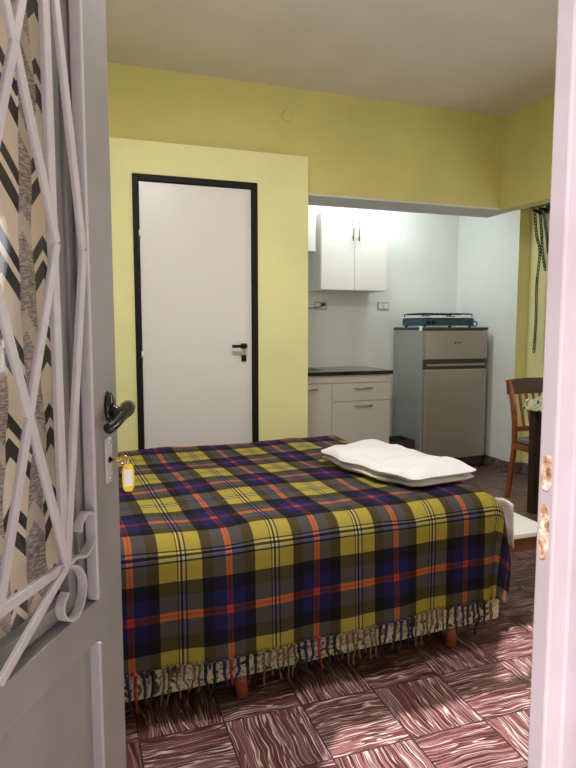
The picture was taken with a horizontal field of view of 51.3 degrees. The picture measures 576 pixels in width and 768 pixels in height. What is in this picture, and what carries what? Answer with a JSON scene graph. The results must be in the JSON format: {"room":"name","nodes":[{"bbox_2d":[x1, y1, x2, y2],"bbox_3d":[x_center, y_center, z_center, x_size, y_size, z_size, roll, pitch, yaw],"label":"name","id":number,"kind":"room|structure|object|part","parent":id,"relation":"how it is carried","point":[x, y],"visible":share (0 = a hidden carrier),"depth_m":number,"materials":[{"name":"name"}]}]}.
{"room":"studio apartment","nodes":[
{"label":"studio apartment","id":0,"kind":"room"},
{"bbox_2d":[109,137,307,451],"bbox_3d":[-1.351,-0.220,3.384,3.077,2.297,0.150,-2,6,-19],"label":"wall","id":1,"kind":"structure","parent":0,"point":[282,179],"depth_m":3.67,"materials":[{"name":"yellow paint"}]},
{"bbox_2d":[132,173,258,449],"bbox_3d":[-0.540,-0.149,3.618,0.734,2.112,0.155,-2,6,-19],"label":"door","id":2,"kind":"structure","parent":1,"relation":"in","point":[195,240],"depth_m":3.57,"materials":[{"name":"white wood"}]},
{"bbox_3d":[-0.297,-0.230,3.642,0.094,0.018,0.055,-2,6,-19],"label":"handle","id":3,"kind":"part","parent":2,"relation":"part of","materials":[{"name":"black metal"}]},
{"bbox_2d":[107,62,502,207],"bbox_3d":[-0.635,-1.533,3.717,4.730,0.640,0.280,-2,6,-19],"label":"wall","id":4,"kind":"structure","parent":0,"point":[353,146],"depth_m":3.89,"materials":[{"name":"yellow paint"}]},
{"bbox_2d":[282,110,292,121],"bbox_3d":[-0.002,-1.685,3.770,0.072,0.072,0.010,-2,6,-19],"label":"junction cover","id":5,"kind":"object","parent":4,"relation":"attached to","point":[287,115],"visible":1,"depth_m":3.77,"materials":[{"name":"yellow paint"}]},
{"bbox_2d":[308,193,510,217],"bbox_3d":[0.818,-1.258,4.251,1.653,0.012,0.290,-2,6,-19],"label":"trim","id":6,"kind":"structure","parent":4,"relation":"attached to","point":[313,199],"depth_m":4.22,"materials":[{"name":"paint"}]},
{"bbox_2d":[125,464,538,767],"bbox_3d":[0.037,1.007,3.044,5.400,0.080,4.680,-2,6,-19],"label":"floor","id":7,"kind":"structure","parent":0,"point":[432,704],"depth_m":1.98,"materials":[{"name":"red tile"}]},
{"bbox_2d":[124,598,498,702],"bbox_3d":[-0.316,0.710,2.691,1.925,0.578,1.446,-2,6,-22],"label":"bed","id":8,"kind":"object","parent":7,"relation":"on","point":[450,635],"visible":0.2,"depth_m":2.06,"materials":[{"name":"fabric"}]},
{"bbox_3d":[-0.157,1.020,2.035,0.062,0.084,0.062,-2,6,-22],"label":"leg","id":9,"kind":"part","parent":8,"relation":"part of","materials":[{"name":"orange wood"}]},
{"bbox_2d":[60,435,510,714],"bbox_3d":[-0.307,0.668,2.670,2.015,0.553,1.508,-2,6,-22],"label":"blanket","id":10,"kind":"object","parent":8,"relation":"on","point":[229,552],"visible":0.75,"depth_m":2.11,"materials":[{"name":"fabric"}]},
{"bbox_2d":[321,439,475,486],"bbox_3d":[0.468,0.343,2.721,0.432,0.090,0.717,-3,6,-32],"label":"towel","id":11,"kind":"object","parent":10,"relation":"on","point":[374,458],"visible":1,"depth_m":2.57,"materials":[{"name":"white fabric"}]},
{"bbox_2d":[495,498,513,548],"bbox_3d":[0.875,0.561,2.434,0.036,0.208,0.130,-2,6,-22],"label":"sheet","id":12,"kind":"object","parent":10,"relation":"on","point":[508,507],"visible":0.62,"depth_m":2.41,"materials":[{"name":"white fabric"}]},
{"bbox_3d":[0.640,0.989,2.358,0.062,0.084,0.062,-2,6,-22],"label":"leg","id":13,"kind":"part","parent":8,"relation":"part of","materials":[{"name":"orange wood"}]},
{"bbox_2d":[308,374,389,442],"bbox_3d":[0.221,0.342,5.061,1.150,0.862,0.580,-2,6,-19],"label":"base cabinet","id":14,"kind":"object","parent":7,"relation":"on","point":[351,408],"visible":0.39,"depth_m":4.87,"materials":[{"name":"beige laminate"}]},
{"bbox_3d":[0.186,0.343,4.784,0.343,0.682,0.018,-2,6,-19],"label":"door","id":15,"kind":"part","parent":14,"relation":"part of","materials":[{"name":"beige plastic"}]},
{"bbox_2d":[308,366,392,375],"bbox_3d":[0.220,-0.107,5.044,1.175,0.032,0.578,-2,6,-19],"label":"countertop","id":16,"kind":"structure","parent":14,"relation":"on","point":[341,370],"depth_m":4.93,"materials":[{"name":"black stone"}]},
{"bbox_2d":[308,368,324,370],"bbox_3d":[0.013,-0.103,4.994,0.500,0.031,0.330,-2,6,-19],"label":"sink","id":17,"kind":"object","parent":16,"relation":"in","point":[309,369],"depth_m":5.15,"materials":[{"name":"metal"}]},
{"bbox_3d":[0.598,0.404,4.934,0.520,0.533,0.018,-2,6,-19],"label":"drawer","id":18,"kind":"part","parent":14,"relation":"part of","materials":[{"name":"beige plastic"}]},
{"bbox_3d":[0.598,0.062,4.901,0.520,0.145,0.018,-2,6,-19],"label":"drawer","id":19,"kind":"part","parent":14,"relation":"part of","materials":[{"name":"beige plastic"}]},
{"bbox_3d":[0.616,0.032,4.878,0.155,0.011,0.032,-2,6,-19],"label":"handle","id":20,"kind":"part","parent":14,"relation":"part of","materials":[{"name":"metal"}]},
{"bbox_2d":[389,435,414,448],"bbox_3d":[0.936,0.614,5.300,0.264,0.275,0.244,-2,6,-19],"label":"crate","id":21,"kind":"object","parent":7,"relation":"on","point":[408,443],"visible":0.12,"depth_m":5.21,"materials":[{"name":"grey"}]},
{"bbox_2d":[392,327,487,466],"bbox_3d":[1.366,0.110,5.460,0.636,1.248,0.550,-2,6,-19],"label":"fridge","id":22,"kind":"object","parent":7,"relation":"on","point":[439,373],"visible":0.84,"depth_m":5.22,"materials":[{"name":"silver metal"}]},
{"bbox_2d":[402,313,477,326],"bbox_3d":[1.362,-0.569,5.358,0.566,0.122,0.390,-2,6,-19],"label":"gas stove","id":23,"kind":"object","parent":22,"relation":"on","point":[427,320],"visible":0.98,"depth_m":5.22,"materials":[{"name":"blue metal"}]},
{"bbox_2d":[402,316,474,317],"bbox_3d":[1.337,-0.592,5.357,0.520,0.012,0.370,-2,6,-19],"label":"stove","id":24,"kind":"object","parent":23,"relation":"in","point":[404,316],"depth_m":5.22,"materials":[{"name":"white metal"}]},
{"bbox_3d":[1.366,-0.500,5.402,0.636,0.023,0.549,-2,6,-19],"label":"panel","id":25,"kind":"part","parent":22,"relation":"part of","materials":[{"name":"grey"}]},
{"bbox_3d":[1.448,0.259,5.236,0.624,0.783,0.047,-2,6,-19],"label":"door","id":26,"kind":"part","parent":22,"relation":"part of","materials":[{"name":"silver metal"}]},
{"bbox_3d":[1.448,-0.338,5.180,0.624,0.250,0.047,-2,6,-19],"label":"freezer door","id":27,"kind":"part","parent":22,"relation":"part of","materials":[{"name":"silver metal"}]},
{"bbox_3d":[1.443,0.685,5.293,0.620,0.074,0.020,-2,6,-19],"label":"kick panel","id":28,"kind":"part","parent":22,"relation":"part of","materials":[{"name":"grey"}]},
{"bbox_2d":[509,513,536,552],"bbox_3d":[0.951,0.811,2.984,0.400,0.320,0.560,-2,6,-19],"label":"bench","id":29,"kind":"object","parent":7,"relation":"on","point":[525,529],"visible":0.02,"depth_m":2.74,"materials":[{"name":"white paint"}]},
{"bbox_2d":[504,377,542,497],"bbox_3d":[1.869,0.411,4.271,0.449,0.878,0.498,-2,6,-19],"label":"dining chair","id":30,"kind":"object","parent":7,"relation":"on","point":[532,385],"visible":0.38,"depth_m":4.36,"materials":[{"name":"brown wood"}]},
{"bbox_3d":[1.618,0.404,4.365,0.038,0.875,0.109,-2,6,-19],"label":"post","id":31,"kind":"part","parent":30,"relation":"part of","materials":[{"name":"brown wood"}]},
{"bbox_3d":[1.883,0.449,4.233,0.424,0.055,0.384,-2,6,-19],"label":"seat frame","id":32,"kind":"part","parent":30,"relation":"part of","materials":[{"name":"brown wood"}]},
{"bbox_3d":[1.824,0.319,4.391,0.368,0.035,0.024,-2,6,-19],"label":"rail","id":33,"kind":"part","parent":30,"relation":"part of","materials":[{"name":"brown wood"}]},
{"bbox_3d":[1.797,0.011,4.439,0.444,0.114,0.062,-2,6,-19],"label":"rail","id":34,"kind":"part","parent":30,"relation":"part of","materials":[{"name":"brown wood"}]},
{"bbox_3d":[1.891,0.411,4.207,0.410,0.038,0.363,-2,6,-19],"label":"seat","id":35,"kind":"part","parent":30,"relation":"part of","materials":[{"name":"grey fabric"}]},
{"bbox_2d":[527,410,541,513],"bbox_3d":[2.057,0.522,3.798,0.690,0.742,0.755,-2,6,-19],"label":"dining table","id":36,"kind":"object","parent":7,"relation":"on","point":[535,419],"visible":0.48,"depth_m":4.00,"materials":[{"name":"brown wood"}]},
{"bbox_2d":[521,395,542,415],"bbox_3d":[1.735,0.145,3.953,0.308,0.141,0.216,-2,6,-19],"label":"table cloth","id":37,"kind":"object","parent":36,"relation":"on","point":[535,404],"visible":0.36,"depth_m":3.93,"materials":[{"name":"fabric"}]},
{"bbox_2d":[106,0,557,116],"bbox_3d":[0.010,-1.823,2.851,5.400,0.100,4.520,-2,6,-19],"label":"ceiling","id":38,"kind":"structure","parent":0,"point":[486,57],"depth_m":3.19,"materials":[{"name":"paint"}]},
{"bbox_2d":[308,206,458,435],"bbox_3d":[0.658,-0.648,5.524,2.500,2.745,0.130,-2,6,-19],"label":"wall","id":39,"kind":"structure","parent":0,"point":[422,248],"depth_m":5.54,"materials":[{"name":"white paint"}]},
{"bbox_2d":[308,205,315,253],"bbox_3d":[-0.060,-1.302,4.926,0.493,0.440,0.399,-2,6,-19],"label":"upper cabinet","id":40,"kind":"object","parent":39,"relation":"attached to","point":[311,208],"visible":0.09,"depth_m":4.84,"materials":[{"name":"white laminate"}]},
{"bbox_2d":[314,302,326,309],"bbox_3d":[0.289,-0.693,5.315,0.116,0.072,0.011,-2,6,-19],"label":"wall socket","id":41,"kind":"object","parent":39,"relation":"attached to","point":[316,304],"visible":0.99,"depth_m":5.31,"materials":[{"name":"grey plastic"}]},
{"bbox_2d":[308,212,387,292],"bbox_3d":[0.513,-1.115,5.166,0.610,0.628,0.359,-2,6,-19],"label":"upper cabinet","id":42,"kind":"object","parent":39,"relation":"attached to","point":[350,255],"visible":0.92,"depth_m":5.03,"materials":[{"name":"white laminate"}]},
{"bbox_3d":[0.414,-1.098,4.987,0.302,0.624,0.018,-2,6,-19],"label":"door","id":43,"kind":"part","parent":42,"relation":"part of","materials":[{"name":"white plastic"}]},
{"bbox_3d":[0.701,-1.107,5.087,0.302,0.624,0.018,-2,6,-19],"label":"door","id":44,"kind":"part","parent":42,"relation":"part of","materials":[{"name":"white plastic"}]},
{"bbox_2d":[377,302,388,309],"bbox_3d":[0.875,-0.718,5.518,0.116,0.072,0.011,-2,6,-19],"label":"wall socket","id":45,"kind":"object","parent":39,"relation":"attached to","point":[380,305],"visible":1,"depth_m":5.51,"materials":[{"name":"grey plastic"}]},
{"bbox_2d":[456,206,549,471],"bbox_3d":[2.490,-0.474,3.692,0.250,2.745,4.550,-2,6,-19],"label":"wall","id":46,"kind":"structure","parent":0,"point":[488,248],"depth_m":5.15,"materials":[{"name":"white paint"}]},
{"bbox_2d":[481,454,539,474],"bbox_3d":[2.158,0.775,4.535,0.122,0.100,2.970,-2,6,-19],"label":"baseboard","id":47,"kind":"structure","parent":46,"relation":"attached to","point":[489,461],"depth_m":5.20,"materials":[{"name":"stone"}]},
{"bbox_2d":[529,203,549,214],"bbox_3d":[2.023,-1.383,4.735,0.108,0.058,0.220,-2,6,-19],"label":"wall rack","id":48,"kind":"object","parent":46,"relation":"attached to","point":[539,207],"visible":0.74,"depth_m":4.74,"materials":[{"name":"black metal"}]},
{"bbox_2d":[532,211,540,352],"bbox_3d":[1.991,-0.817,4.822,0.039,1.136,0.090,-3,6,-28],"label":"hanging chain","id":49,"kind":"object","parent":48,"relation":"hanging from","point":[534,213],"visible":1,"depth_m":4.81,"materials":[{"name":"black metal"}]},
{"bbox_2d":[539,211,546,270],"bbox_3d":[2.035,-1.143,4.795,0.076,0.483,0.049,3,6,26],"label":"chain","id":50,"kind":"object","parent":48,"relation":"hanging from","point":[544,265],"visible":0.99,"depth_m":4.79,"materials":[{"name":"black metal"}]},
{"bbox_2d":[542,210,548,252],"bbox_3d":[2.035,-1.203,4.735,0.018,0.341,0.079,-3,6,-32],"label":"strap","id":51,"kind":"object","parent":48,"relation":"hanging from","point":[543,211],"visible":0.91,"depth_m":4.73,"materials":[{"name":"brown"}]},
{"bbox_2d":[500,95,554,210],"bbox_3d":[2.009,-1.501,3.432,0.120,0.650,2.020,-2,6,-24],"label":"wall header","id":52,"kind":"structure","parent":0,"point":[527,132],"depth_m":4.11,"materials":[{"name":"yellow paint"}]},
{"bbox_3d":[0.777,-0.199,0.795,5.400,2.745,0.180,-2,6,-19],"label":"wall","id":53,"kind":"structure","parent":0,"visible":0},
{"bbox_2d":[0,0,135,767],"bbox_3d":[-0.442,0.095,0.856,0.144,2.110,0.810,1,6,11],"label":"door","id":54,"kind":"structure","parent":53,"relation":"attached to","point":[62,699],"depth_m":1.03,"materials":[{"name":"grey metal"}]},
{"bbox_3d":[-0.464,-0.210,0.812,0.003,1.255,0.474,1,6,11],"label":"patterned panel","id":55,"kind":"part","parent":54,"relation":"part of","materials":[{"name":"beige fabric"}]},
{"bbox_3d":[-0.449,-0.211,0.809,0.026,1.298,0.558,1,6,11],"label":"frame","id":56,"kind":"part","parent":54,"relation":"part of","materials":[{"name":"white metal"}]},
{"bbox_3d":[-0.436,0.778,0.901,0.012,0.531,0.574,1,6,11],"label":"panel","id":57,"kind":"part","parent":54,"relation":"part of","materials":[{"name":"white wood"}]},
{"bbox_3d":[-0.437,0.478,0.873,0.041,0.079,0.569,1,6,11],"label":"rail","id":58,"kind":"part","parent":54,"relation":"part of","materials":[{"name":"white wood"}]},
{"bbox_3d":[-0.351,0.149,1.173,0.005,0.090,0.026,1,6,11],"label":"lock plate","id":59,"kind":"part","parent":54,"relation":"part of","materials":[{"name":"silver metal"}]},
{"bbox_3d":[-0.330,0.061,1.176,0.044,0.051,0.137,1,6,11],"label":"lever handle","id":60,"kind":"part","parent":54,"relation":"part of","materials":[{"name":"black metal"}]},
{"bbox_2d":[110,455,133,491],"bbox_3d":[-0.323,0.173,1.170,0.047,0.073,0.019,1,6,11],"label":"key","id":61,"kind":"object","parent":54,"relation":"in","point":[128,470],"visible":1,"depth_m":1.17,"materials":[{"name":"gold metal"}]},
{"bbox_2d":[528,0,575,767],"bbox_3d":[0.371,0.124,0.698,0.050,2.120,0.167,-2,6,-19],"label":"door frame","id":62,"kind":"structure","parent":53,"relation":"in","point":[552,720],"depth_m":0.75,"materials":[{"name":"pink paint"}]}
]}

